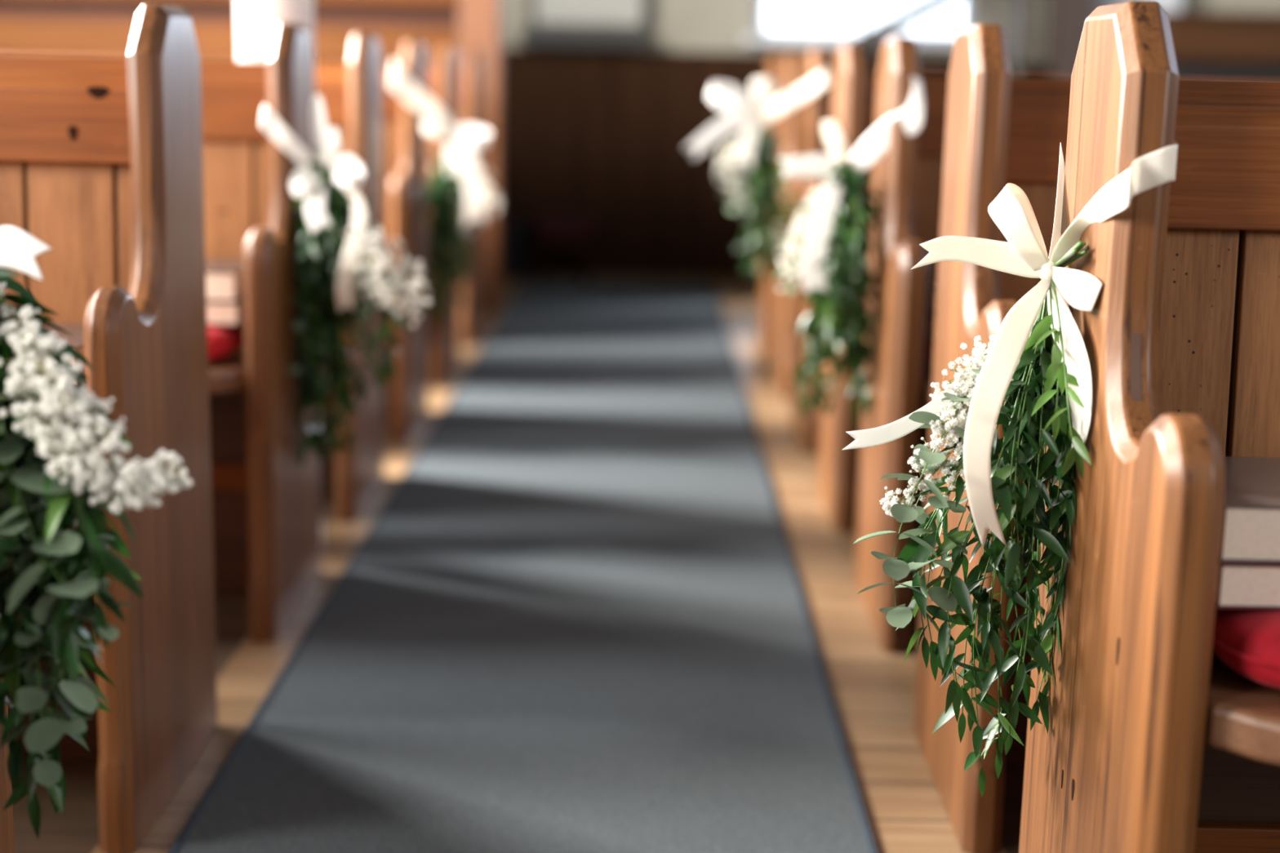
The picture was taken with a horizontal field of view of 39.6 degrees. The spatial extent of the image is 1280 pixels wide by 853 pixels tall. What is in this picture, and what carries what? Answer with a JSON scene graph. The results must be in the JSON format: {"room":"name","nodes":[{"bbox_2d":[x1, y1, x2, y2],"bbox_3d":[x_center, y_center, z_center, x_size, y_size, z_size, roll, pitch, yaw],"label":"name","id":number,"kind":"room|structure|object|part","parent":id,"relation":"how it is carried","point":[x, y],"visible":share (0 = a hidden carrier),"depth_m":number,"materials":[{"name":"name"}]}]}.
{"room":"church","nodes":[
{"label":"church","id":0,"kind":"room"},
{"bbox_2d":[11,273,1024,852],"bbox_3d":[0.099,0.408,3.241,8.600,0.060,12.200,1,11,0],"label":"floor","id":1,"kind":"structure","parent":0,"point":[873,689],"depth_m":3.10,"materials":[{"name":"brown wood"}]},
{"bbox_2d":[0,678,15,852],"bbox_3d":[-1.817,0.124,1.546,2.346,1.076,0.520,1,11,0],"label":"pew","id":2,"kind":"object","parent":1,"relation":"on","point":[6,818],"visible":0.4,"depth_m":1.82,"materials":[{"name":"brown wood"}]},
{"bbox_2d":[0,225,192,839],"bbox_3d":[-0.537,0.093,1.536,0.332,0.583,0.190,12,15,42],"label":"posy","id":3,"kind":"object","parent":2,"relation":"attached to","point":[51,482],"visible":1,"depth_m":1.51,"materials":[{"name":"green plant"}]},
{"bbox_2d":[0,4,217,852],"bbox_3d":[-1.811,-0.044,2.390,2.346,1.076,0.520,1,11,0],"label":"pew","id":4,"kind":"object","parent":1,"relation":"on","point":[101,159],"visible":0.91,"depth_m":2.43,"materials":[{"name":"brown wood"}]},
{"bbox_3d":[-1.817,0.243,2.553,2.254,0.050,0.018,1,11,0],"label":"rail","id":5,"kind":"part","parent":4,"relation":"part of","materials":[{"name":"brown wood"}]},
{"bbox_3d":[-1.802,-0.462,2.464,2.254,0.143,0.067,1,11,0],"label":"rail","id":6,"kind":"part","parent":4,"relation":"part of","materials":[{"name":"brown wood"}]},
{"bbox_3d":[-1.808,-0.198,2.495,2.254,0.398,0.046,1,11,0],"label":"panel","id":7,"kind":"part","parent":4,"relation":"part of","materials":[{"name":"brown wood"}]},
{"bbox_3d":[-0.881,0.011,2.318,0.339,0.072,0.240,2,11,2],"label":"cushion","id":8,"kind":"object","parent":4,"relation":"on","visible":0},
{"bbox_3d":[-0.782,-0.049,2.356,0.145,0.042,0.200,1,11,0],"label":"book","id":9,"kind":"object","parent":8,"relation":"on","visible":0},
{"bbox_2d":[40,324,84,386],"bbox_3d":[-0.784,-0.095,2.347,0.150,0.052,0.205,2,11,1],"label":"book","id":10,"kind":"object","parent":9,"relation":"on","point":[76,331],"visible":0.11,"depth_m":2.34,"materials":[{"name":"paper"}]},
{"bbox_2d":[0,0,458,66],"bbox_3d":[-2.397,-1.302,7.311,3.310,1.600,0.085,1,11,0],"label":"wall","id":11,"kind":"structure","parent":1,"relation":"on","point":[103,28],"depth_m":7.23,"materials":[{"name":"brown wood"}]},
{"bbox_2d":[458,0,502,313],"bbox_3d":[-0.649,-1.762,7.250,0.165,2.600,0.160,1,11,0],"label":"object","id":12,"kind":"structure","parent":11,"relation":"attached to","point":[480,21],"depth_m":7.27,"materials":[{"name":"brown wood"}]},
{"bbox_2d":[200,22,321,642],"bbox_3d":[-1.805,-0.213,3.243,2.346,1.076,0.520,1,11,0],"label":"pew","id":13,"kind":"object","parent":1,"relation":"on","point":[266,507],"visible":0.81,"depth_m":3.27,"materials":[{"name":"brown wood"}]},
{"bbox_2d":[207,323,244,361],"bbox_3d":[-0.875,-0.158,3.171,0.339,0.072,0.240,2,11,2],"label":"cushion","id":14,"kind":"object","parent":13,"relation":"on","point":[222,340],"visible":0.23,"depth_m":3.10,"materials":[{"name":"red fabric"}]},
{"bbox_2d":[206,297,244,325],"bbox_3d":[-0.776,-0.218,3.209,0.145,0.042,0.200,1,11,0],"label":"book","id":15,"kind":"object","parent":14,"relation":"on","point":[218,313],"visible":0.17,"depth_m":3.12,"materials":[{"name":"paper"}]},
{"bbox_2d":[205,258,244,302],"bbox_3d":[-0.778,-0.265,3.200,0.150,0.052,0.205,2,11,1],"label":"book","id":16,"kind":"object","parent":15,"relation":"on","point":[224,279],"visible":0.23,"depth_m":3.10,"materials":[{"name":"paper"}]},
{"bbox_3d":[-1.807,-0.128,3.189,2.254,0.040,0.380,1,11,0],"label":"seat","id":17,"kind":"part","parent":13,"relation":"part of","materials":[{"name":"brown wood"}]},
{"bbox_3d":[-1.811,0.073,3.406,2.254,0.050,0.018,1,11,0],"label":"rail","id":18,"kind":"part","parent":13,"relation":"part of","materials":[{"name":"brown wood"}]},
{"bbox_3d":[-1.796,-0.631,3.318,2.254,0.143,0.067,1,11,0],"label":"rail","id":19,"kind":"part","parent":13,"relation":"part of","materials":[{"name":"brown wood"}]},
{"bbox_3d":[-1.801,-0.368,3.348,2.254,0.398,0.046,1,11,0],"label":"panel","id":20,"kind":"part","parent":13,"relation":"part of","materials":[{"name":"brown wood"}]},
{"bbox_2d":[260,94,431,467],"bbox_3d":[-0.492,-0.247,3.210,0.365,0.687,0.174,8,13,29],"label":"posy","id":21,"kind":"object","parent":13,"relation":"attached to","point":[334,243],"visible":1,"depth_m":3.20,"materials":[{"name":"green plant"}]},
{"bbox_2d":[235,0,323,551],"bbox_3d":[-0.714,-1.311,3.436,0.158,3.200,0.158,1,11,0],"label":"round column","id":22,"kind":"structure","parent":1,"relation":"on","point":[256,20],"depth_m":3.48,"materials":[{"name":"white paint"}]},
{"bbox_2d":[315,32,384,522],"bbox_3d":[-1.799,-0.381,4.087,2.346,1.076,0.520,1,11,0],"label":"pew","id":23,"kind":"object","parent":1,"relation":"on","point":[351,93],"visible":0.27,"depth_m":4.12,"materials":[{"name":"brown wood"}]},
{"bbox_3d":[-1.805,-0.094,4.250,2.254,0.050,0.018,1,11,0],"label":"rail","id":24,"kind":"part","parent":23,"relation":"part of","materials":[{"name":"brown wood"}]},
{"bbox_3d":[-1.790,-0.799,4.161,2.254,0.143,0.067,1,11,0],"label":"rail","id":25,"kind":"part","parent":23,"relation":"part of","materials":[{"name":"brown wood"}]},
{"bbox_3d":[-1.795,-0.535,4.192,2.254,0.398,0.046,1,11,0],"label":"panel","id":26,"kind":"part","parent":23,"relation":"part of","materials":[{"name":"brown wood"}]},
{"bbox_2d":[382,40,427,443],"bbox_3d":[-1.793,-0.550,4.940,2.346,1.076,0.520,1,11,0],"label":"pew","id":27,"kind":"object","parent":1,"relation":"on","point":[404,137],"visible":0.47,"depth_m":4.92,"materials":[{"name":"brown wood"}]},
{"bbox_3d":[-1.795,-0.465,4.886,2.254,0.040,0.380,1,11,0],"label":"seat","id":28,"kind":"part","parent":27,"relation":"part of","materials":[{"name":"brown wood"}]},
{"bbox_3d":[-1.799,-0.264,5.103,2.254,0.050,0.018,1,11,0],"label":"rail","id":29,"kind":"part","parent":27,"relation":"part of","materials":[{"name":"brown wood"}]},
{"bbox_3d":[-1.784,-0.968,5.014,2.254,0.143,0.067,1,11,0],"label":"rail","id":30,"kind":"part","parent":27,"relation":"part of","materials":[{"name":"brown wood"}]},
{"bbox_3d":[-1.789,-0.705,5.045,2.254,0.398,0.046,1,11,0],"label":"panel","id":31,"kind":"part","parent":27,"relation":"part of","materials":[{"name":"brown wood"}]},
{"bbox_2d":[389,59,502,325],"bbox_3d":[-0.513,-0.641,4.933,0.324,0.730,0.205,4,11,12],"label":"posy","id":32,"kind":"object","parent":27,"relation":"attached to","point":[457,179],"visible":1,"depth_m":4.90,"materials":[{"name":"green plant"}]},
{"bbox_2d":[426,44,459,387],"bbox_3d":[-1.787,-0.720,5.793,2.346,1.076,0.520,1,11,0],"label":"pew","id":33,"kind":"object","parent":1,"relation":"on","point":[443,80],"visible":0.18,"depth_m":5.76,"materials":[{"name":"brown wood"}]},
{"bbox_3d":[-1.778,-1.138,5.868,2.254,0.143,0.067,1,11,0],"label":"rail","id":34,"kind":"part","parent":33,"relation":"part of","materials":[{"name":"brown wood"}]},
{"bbox_3d":[-1.783,-0.874,5.898,2.254,0.398,0.046,1,11,0],"label":"panel","id":35,"kind":"part","parent":33,"relation":"part of","materials":[{"name":"brown wood"}]},
{"bbox_2d":[458,48,483,346],"bbox_3d":[-1.781,-0.888,6.637,2.346,1.076,0.520,1,11,0],"label":"pew","id":36,"kind":"object","parent":1,"relation":"on","point":[471,77],"visible":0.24,"depth_m":6.60,"materials":[{"name":"brown wood"}]},
{"bbox_3d":[-1.772,-1.306,6.711,2.254,0.143,0.067,1,11,0],"label":"rail","id":37,"kind":"part","parent":36,"relation":"part of","materials":[{"name":"brown wood"}]},
{"bbox_3d":[-1.777,-1.042,6.742,2.254,0.398,0.046,1,11,0],"label":"panel","id":38,"kind":"part","parent":36,"relation":"part of","materials":[{"name":"brown wood"}]},
{"bbox_2d":[500,218,529,279],"bbox_3d":[-0.638,-0.871,8.722,0.190,0.280,0.190,1,11,0],"label":"waste bin","id":39,"kind":"object","parent":1,"relation":"on","point":[514,232],"visible":0.69,"depth_m":8.66,"materials":[{"name":"black plastic"}]},
{"bbox_2d":[168,280,878,852],"bbox_3d":[-0.134,0.198,4.093,0.916,0.010,9.150,1,11,0],"label":"carpet runner","id":40,"kind":"object","parent":1,"relation":"on","point":[577,619],"visible":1,"depth_m":3.13,"materials":[{"name":"grey carpet"}]},
{"bbox_2d":[535,214,591,281],"bbox_3d":[-0.377,-0.879,8.739,0.260,0.300,0.280,1,11,0],"label":"stool","id":41,"kind":"object","parent":1,"relation":"on","point":[553,232],"visible":1,"depth_m":8.61,"materials":[{"name":"brown wood"}]},
{"bbox_3d":[-0.485,-0.786,8.646,0.030,0.150,0.030,1,11,0],"label":"leg","id":42,"kind":"part","parent":41,"relation":"part of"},
{"bbox_3d":[-0.483,-0.829,8.862,0.030,0.150,0.030,1,11,0],"label":"leg","id":43,"kind":"part","parent":41,"relation":"part of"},
{"bbox_3d":[-0.377,-0.903,8.734,0.240,0.050,0.260,1,11,0],"label":"frame","id":44,"kind":"part","parent":41,"relation":"part of","materials":[{"name":"brown wood"}]},
{"bbox_3d":[-0.275,-0.782,8.646,0.030,0.150,0.030,1,11,0],"label":"leg","id":45,"kind":"part","parent":41,"relation":"part of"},
{"bbox_3d":[-0.273,-0.825,8.861,0.030,0.150,0.030,1,11,0],"label":"leg","id":46,"kind":"part","parent":41,"relation":"part of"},
{"bbox_2d":[757,54,784,356],"bbox_3d":[1.643,-0.795,6.549,2.352,1.076,0.520,1,11,0],"label":"pew","id":47,"kind":"object","parent":1,"relation":"on","point":[775,62],"visible":0.13,"depth_m":6.50,"materials":[{"name":"brown wood"}]},
{"bbox_2d":[772,52,804,399],"bbox_3d":[1.637,-0.629,5.716,2.352,1.076,0.520,1,11,0],"label":"pew","id":48,"kind":"object","parent":1,"relation":"on","point":[793,67],"visible":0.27,"depth_m":5.68,"materials":[{"name":"brown wood"}]},
{"bbox_2d":[791,48,833,454],"bbox_3d":[1.631,-0.468,4.902,2.352,1.076,0.520,1,11,0],"label":"pew","id":49,"kind":"object","parent":1,"relation":"on","point":[818,108],"visible":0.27,"depth_m":4.88,"materials":[{"name":"brown wood"}]},
{"bbox_2d":[684,67,830,292],"bbox_3d":[0.323,-0.683,4.919,0.388,0.616,0.174,3,11,8],"label":"posy","id":50,"kind":"object","parent":49,"relation":"attached to","point":[755,147],"visible":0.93,"depth_m":4.89,"materials":[{"name":"green plant"}]},
{"bbox_3d":[1.635,-0.622,5.006,2.248,0.398,0.046,1,11,0],"label":"panel","id":51,"kind":"part","parent":49,"relation":"part of","materials":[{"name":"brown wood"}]},
{"bbox_3d":[1.640,-0.885,4.976,2.248,0.143,0.067,1,11,0],"label":"rail","id":52,"kind":"part","parent":49,"relation":"part of","materials":[{"name":"brown wood"}]},
{"bbox_2d":[816,44,877,533],"bbox_3d":[1.625,-0.304,4.078,2.352,1.076,0.520,1,11,0],"label":"pew","id":53,"kind":"object","parent":1,"relation":"on","point":[855,93],"visible":0.18,"depth_m":4.03,"materials":[{"name":"brown wood"}]},
{"bbox_3d":[1.629,-0.458,4.183,2.248,0.398,0.046,1,11,0],"label":"panel","id":54,"kind":"part","parent":53,"relation":"part of","materials":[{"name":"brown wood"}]},
{"bbox_3d":[1.635,-0.722,4.152,2.248,0.143,0.067,1,11,0],"label":"rail","id":55,"kind":"part","parent":53,"relation":"part of","materials":[{"name":"brown wood"}]},
{"bbox_2d":[853,35,948,653],"bbox_3d":[1.619,-0.140,3.254,2.352,1.076,0.520,1,11,0],"label":"pew","id":56,"kind":"object","parent":1,"relation":"on","point":[908,177],"visible":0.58,"depth_m":3.23,"materials":[{"name":"brown wood"}]},
{"bbox_2d":[773,75,924,425],"bbox_3d":[0.367,-0.314,3.300,0.212,0.665,0.217,-3,12,-19],"label":"posy","id":57,"kind":"object","parent":56,"relation":"attached to","point":[833,221],"visible":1,"depth_m":3.29,"materials":[{"name":"green plant"}]},
{"bbox_3d":[1.613,0.146,3.417,2.248,0.050,0.018,1,11,0],"label":"rail","id":58,"kind":"part","parent":56,"relation":"part of","materials":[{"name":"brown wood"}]},
{"bbox_3d":[1.617,-0.055,3.199,2.248,0.040,0.380,1,11,0],"label":"seat","id":59,"kind":"part","parent":56,"relation":"part of","materials":[{"name":"brown wood"}]},
{"bbox_3d":[1.623,-0.294,3.359,2.248,0.398,0.046,1,11,0],"label":"panel","id":60,"kind":"part","parent":56,"relation":"part of","materials":[{"name":"brown wood"}]},
{"bbox_2d":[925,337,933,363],"bbox_3d":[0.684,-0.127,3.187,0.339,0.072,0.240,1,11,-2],"label":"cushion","id":61,"kind":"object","parent":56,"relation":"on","point":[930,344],"visible":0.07,"depth_m":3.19,"materials":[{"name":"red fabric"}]},
{"bbox_2d":[926,311,935,339],"bbox_3d":[0.588,-0.191,3.225,0.145,0.042,0.200,1,11,-1],"label":"book","id":62,"kind":"object","parent":61,"relation":"on","point":[931,318],"visible":0.13,"depth_m":3.17,"materials":[{"name":"paper"}]},
{"bbox_2d":[928,273,937,315],"bbox_3d":[0.592,-0.238,3.216,0.150,0.052,0.205,1,11,0],"label":"book","id":63,"kind":"object","parent":62,"relation":"on","point":[933,277],"visible":0.12,"depth_m":3.17,"materials":[{"name":"paper"}]},
{"bbox_3d":[1.629,-0.558,3.328,2.248,0.143,0.067,1,11,0],"label":"rail","id":64,"kind":"part","parent":56,"relation":"part of","materials":[{"name":"brown wood"}]},
{"bbox_2d":[835,0,1025,77],"bbox_3d":[1.382,-1.496,8.604,0.894,1.639,0.086,1,11,0],"label":"handrail","id":65,"kind":"object","parent":1,"relation":"on","point":[920,10],"visible":0.29,"depth_m":8.49,"materials":[{"name":"grey metal"}]},
{"bbox_2d":[912,23,1071,852],"bbox_3d":[1.613,0.022,2.440,2.352,1.076,0.520,1,11,0],"label":"pew","id":66,"kind":"object","parent":1,"relation":"on","point":[1002,129],"visible":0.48,"depth_m":2.45,"materials":[{"name":"brown wood"}]},
{"bbox_3d":[1.607,0.308,2.603,2.248,0.050,0.018,1,11,0],"label":"rail","id":67,"kind":"part","parent":66,"relation":"part of","materials":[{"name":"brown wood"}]},
{"bbox_3d":[1.617,-0.133,2.545,2.248,0.398,0.046,1,11,0],"label":"panel","id":68,"kind":"part","parent":66,"relation":"part of","materials":[{"name":"brown wood"}]},
{"bbox_3d":[1.611,0.107,2.385,2.248,0.040,0.380,1,11,0],"label":"seat","id":69,"kind":"part","parent":66,"relation":"part of","materials":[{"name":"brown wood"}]},
{"bbox_3d":[1.623,-0.396,2.514,2.248,0.143,0.067,1,11,0],"label":"rail","id":70,"kind":"part","parent":66,"relation":"part of","materials":[{"name":"brown wood"}]},
{"bbox_2d":[1018,0,1279,852],"bbox_3d":[1.607,0.173,1.680,2.353,1.076,0.520,1,11,0],"label":"pew","id":71,"kind":"object","parent":1,"relation":"on","point":[1153,743],"visible":0.98,"depth_m":1.67,"materials":[{"name":"brown wood"}]},
{"bbox_2d":[842,141,1177,797],"bbox_3d":[0.358,0.057,1.767,0.264,0.699,0.278,-3,12,-19],"label":"posy","id":72,"kind":"object","parent":71,"relation":"attached to","point":[1037,356],"visible":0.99,"depth_m":1.78,"materials":[{"name":"leaf"},{"name":"petal"},{"name":"cream satin ribbon fabric"}]},
{"bbox_3d":[1.612,0.018,1.785,2.248,0.398,0.046,1,11,0],"label":"panel","id":73,"kind":"part","parent":71,"relation":"part of","materials":[{"name":"brown wood"}]},
{"bbox_3d":[1.617,-0.245,1.754,2.248,0.143,0.067,1,11,0],"label":"rail","id":74,"kind":"part","parent":71,"relation":"part of","materials":[{"name":"brown wood"}]},
{"bbox_3d":[1.602,0.459,1.843,2.248,0.050,0.018,1,11,0],"label":"rail","id":75,"kind":"part","parent":71,"relation":"part of","materials":[{"name":"brown wood"}]},
{"bbox_3d":[1.606,0.258,1.625,2.248,0.040,0.380,1,11,0],"label":"seat","id":76,"kind":"part","parent":71,"relation":"part of","materials":[{"name":"brown wood"}]},
{"bbox_2d":[1211,608,1279,688],"bbox_3d":[0.673,0.186,1.612,0.339,0.072,0.240,1,11,-2],"label":"cushion","id":77,"kind":"object","parent":71,"relation":"on","point":[1246,641],"visible":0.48,"depth_m":1.53,"materials":[{"name":"red fabric"}]},
{"bbox_2d":[1215,562,1279,610],"bbox_3d":[0.577,0.121,1.651,0.145,0.042,0.200,1,11,-1],"label":"book","id":78,"kind":"object","parent":77,"relation":"on","point":[1240,586],"visible":0.41,"depth_m":1.56,"materials":[{"name":"paper"}]},
{"bbox_2d":[1219,456,1279,564],"bbox_3d":[0.581,0.075,1.642,0.150,0.052,0.205,1,11,0],"label":"book","id":79,"kind":"object","parent":78,"relation":"on","point":[1251,526],"visible":0.52,"depth_m":1.55,"materials":[{"name":"paper"}]},
{"bbox_2d":[1165,10,1279,81],"bbox_3d":[3.300,-1.236,8.316,1.900,1.325,0.460,1,11,0],"label":"pew","id":80,"kind":"object","parent":1,"relation":"on","point":[1210,46],"visible":0.06,"depth_m":8.01,"materials":[{"name":"brown wood"}]},
{"bbox_2d":[502,0,1279,57],"bbox_3d":[0.169,-2.050,8.793,8.600,2.600,0.150,1,11,0],"label":"wall","id":81,"kind":"structure","parent":0,"point":[680,25],"depth_m":8.73,"materials":[{"name":"beige paint"}]},
{"bbox_2d":[520,28,643,48],"bbox_3d":[-0.285,-1.892,8.678,0.600,0.085,0.104,1,11,0],"label":"wall heater","id":82,"kind":"object","parent":81,"relation":"attached to","point":[540,37],"visible":1,"depth_m":8.63,"materials":[{"name":"grey metal"}]},
{"bbox_2d":[523,31,634,45],"bbox_3d":[-0.296,-1.883,8.629,0.538,0.055,0.004,1,11,0],"label":"grille","id":83,"kind":"object","parent":82,"relation":"attached to","point":[530,38],"depth_m":8.63,"materials":[{"name":"black plastic"}]},
{"bbox_2d":[528,0,648,31],"bbox_3d":[-0.246,-2.274,8.639,0.580,0.680,0.030,1,11,0],"label":"noticeboard","id":84,"kind":"object","parent":81,"relation":"attached to","point":[584,15],"visible":0.94,"depth_m":8.69,"materials":[{"name":"grey metal"}]},
{"bbox_2d":[501,47,1048,278],"bbox_3d":[1.475,-1.271,8.839,6.046,1.110,0.045,1,11,0],"label":"wall paneling","id":85,"kind":"structure","parent":81,"relation":"attached to","point":[602,135],"depth_m":8.83,"materials":[{"name":"brown wood"}]},
{"bbox_2d":[742,0,972,48],"bbox_3d":[1.107,-2.384,8.639,1.180,1.045,0.190,1,11,0],"label":"window","id":86,"kind":"structure","parent":81,"relation":"in","point":[762,36],"depth_m":8.74,"materials":[{"name":"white glass"}]},
{"bbox_3d":[1.095,-1.883,8.708,1.180,0.035,0.130,1,11,0],"label":"sill","id":87,"kind":"part","parent":86,"relation":"part of","materials":[{"name":"white"}]},
{"bbox_2d":[986,0,1053,65],"bbox_3d":[1.877,-2.320,8.593,0.364,1.120,0.048,1,11,0],"label":"curtain","id":88,"kind":"object","parent":81,"relation":"hanging from","point":[1037,13],"visible":0.49,"depth_m":8.66,"materials":[{"name":"beige fabric"}]},
{"bbox_2d":[1048,0,1096,79],"bbox_3d":[2.082,-1.960,8.548,0.170,2.600,0.160,1,11,0],"label":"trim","id":89,"kind":"structure","parent":81,"relation":"attached to","point":[1068,17],"depth_m":8.49,"materials":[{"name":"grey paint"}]},
{"bbox_2d":[1095,0,1181,11],"bbox_3d":[2.411,-2.329,8.594,0.430,1.080,0.080,1,11,0],"label":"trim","id":90,"kind":"structure","parent":81,"relation":"attached to","point":[1167,5],"depth_m":8.61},
{"label":"outside","id":91,"kind":"structure","parent":0,"visible":0},
{"bbox_2d":[764,0,959,34],"bbox_3d":[1.202,-3.297,10.562,4.600,4.000,0.020,1,11,0],"label":"sky","id":92,"kind":"structure","parent":91,"point":[818,15],"depth_m":10.71,"materials":[{"name":"white"}]}
]}

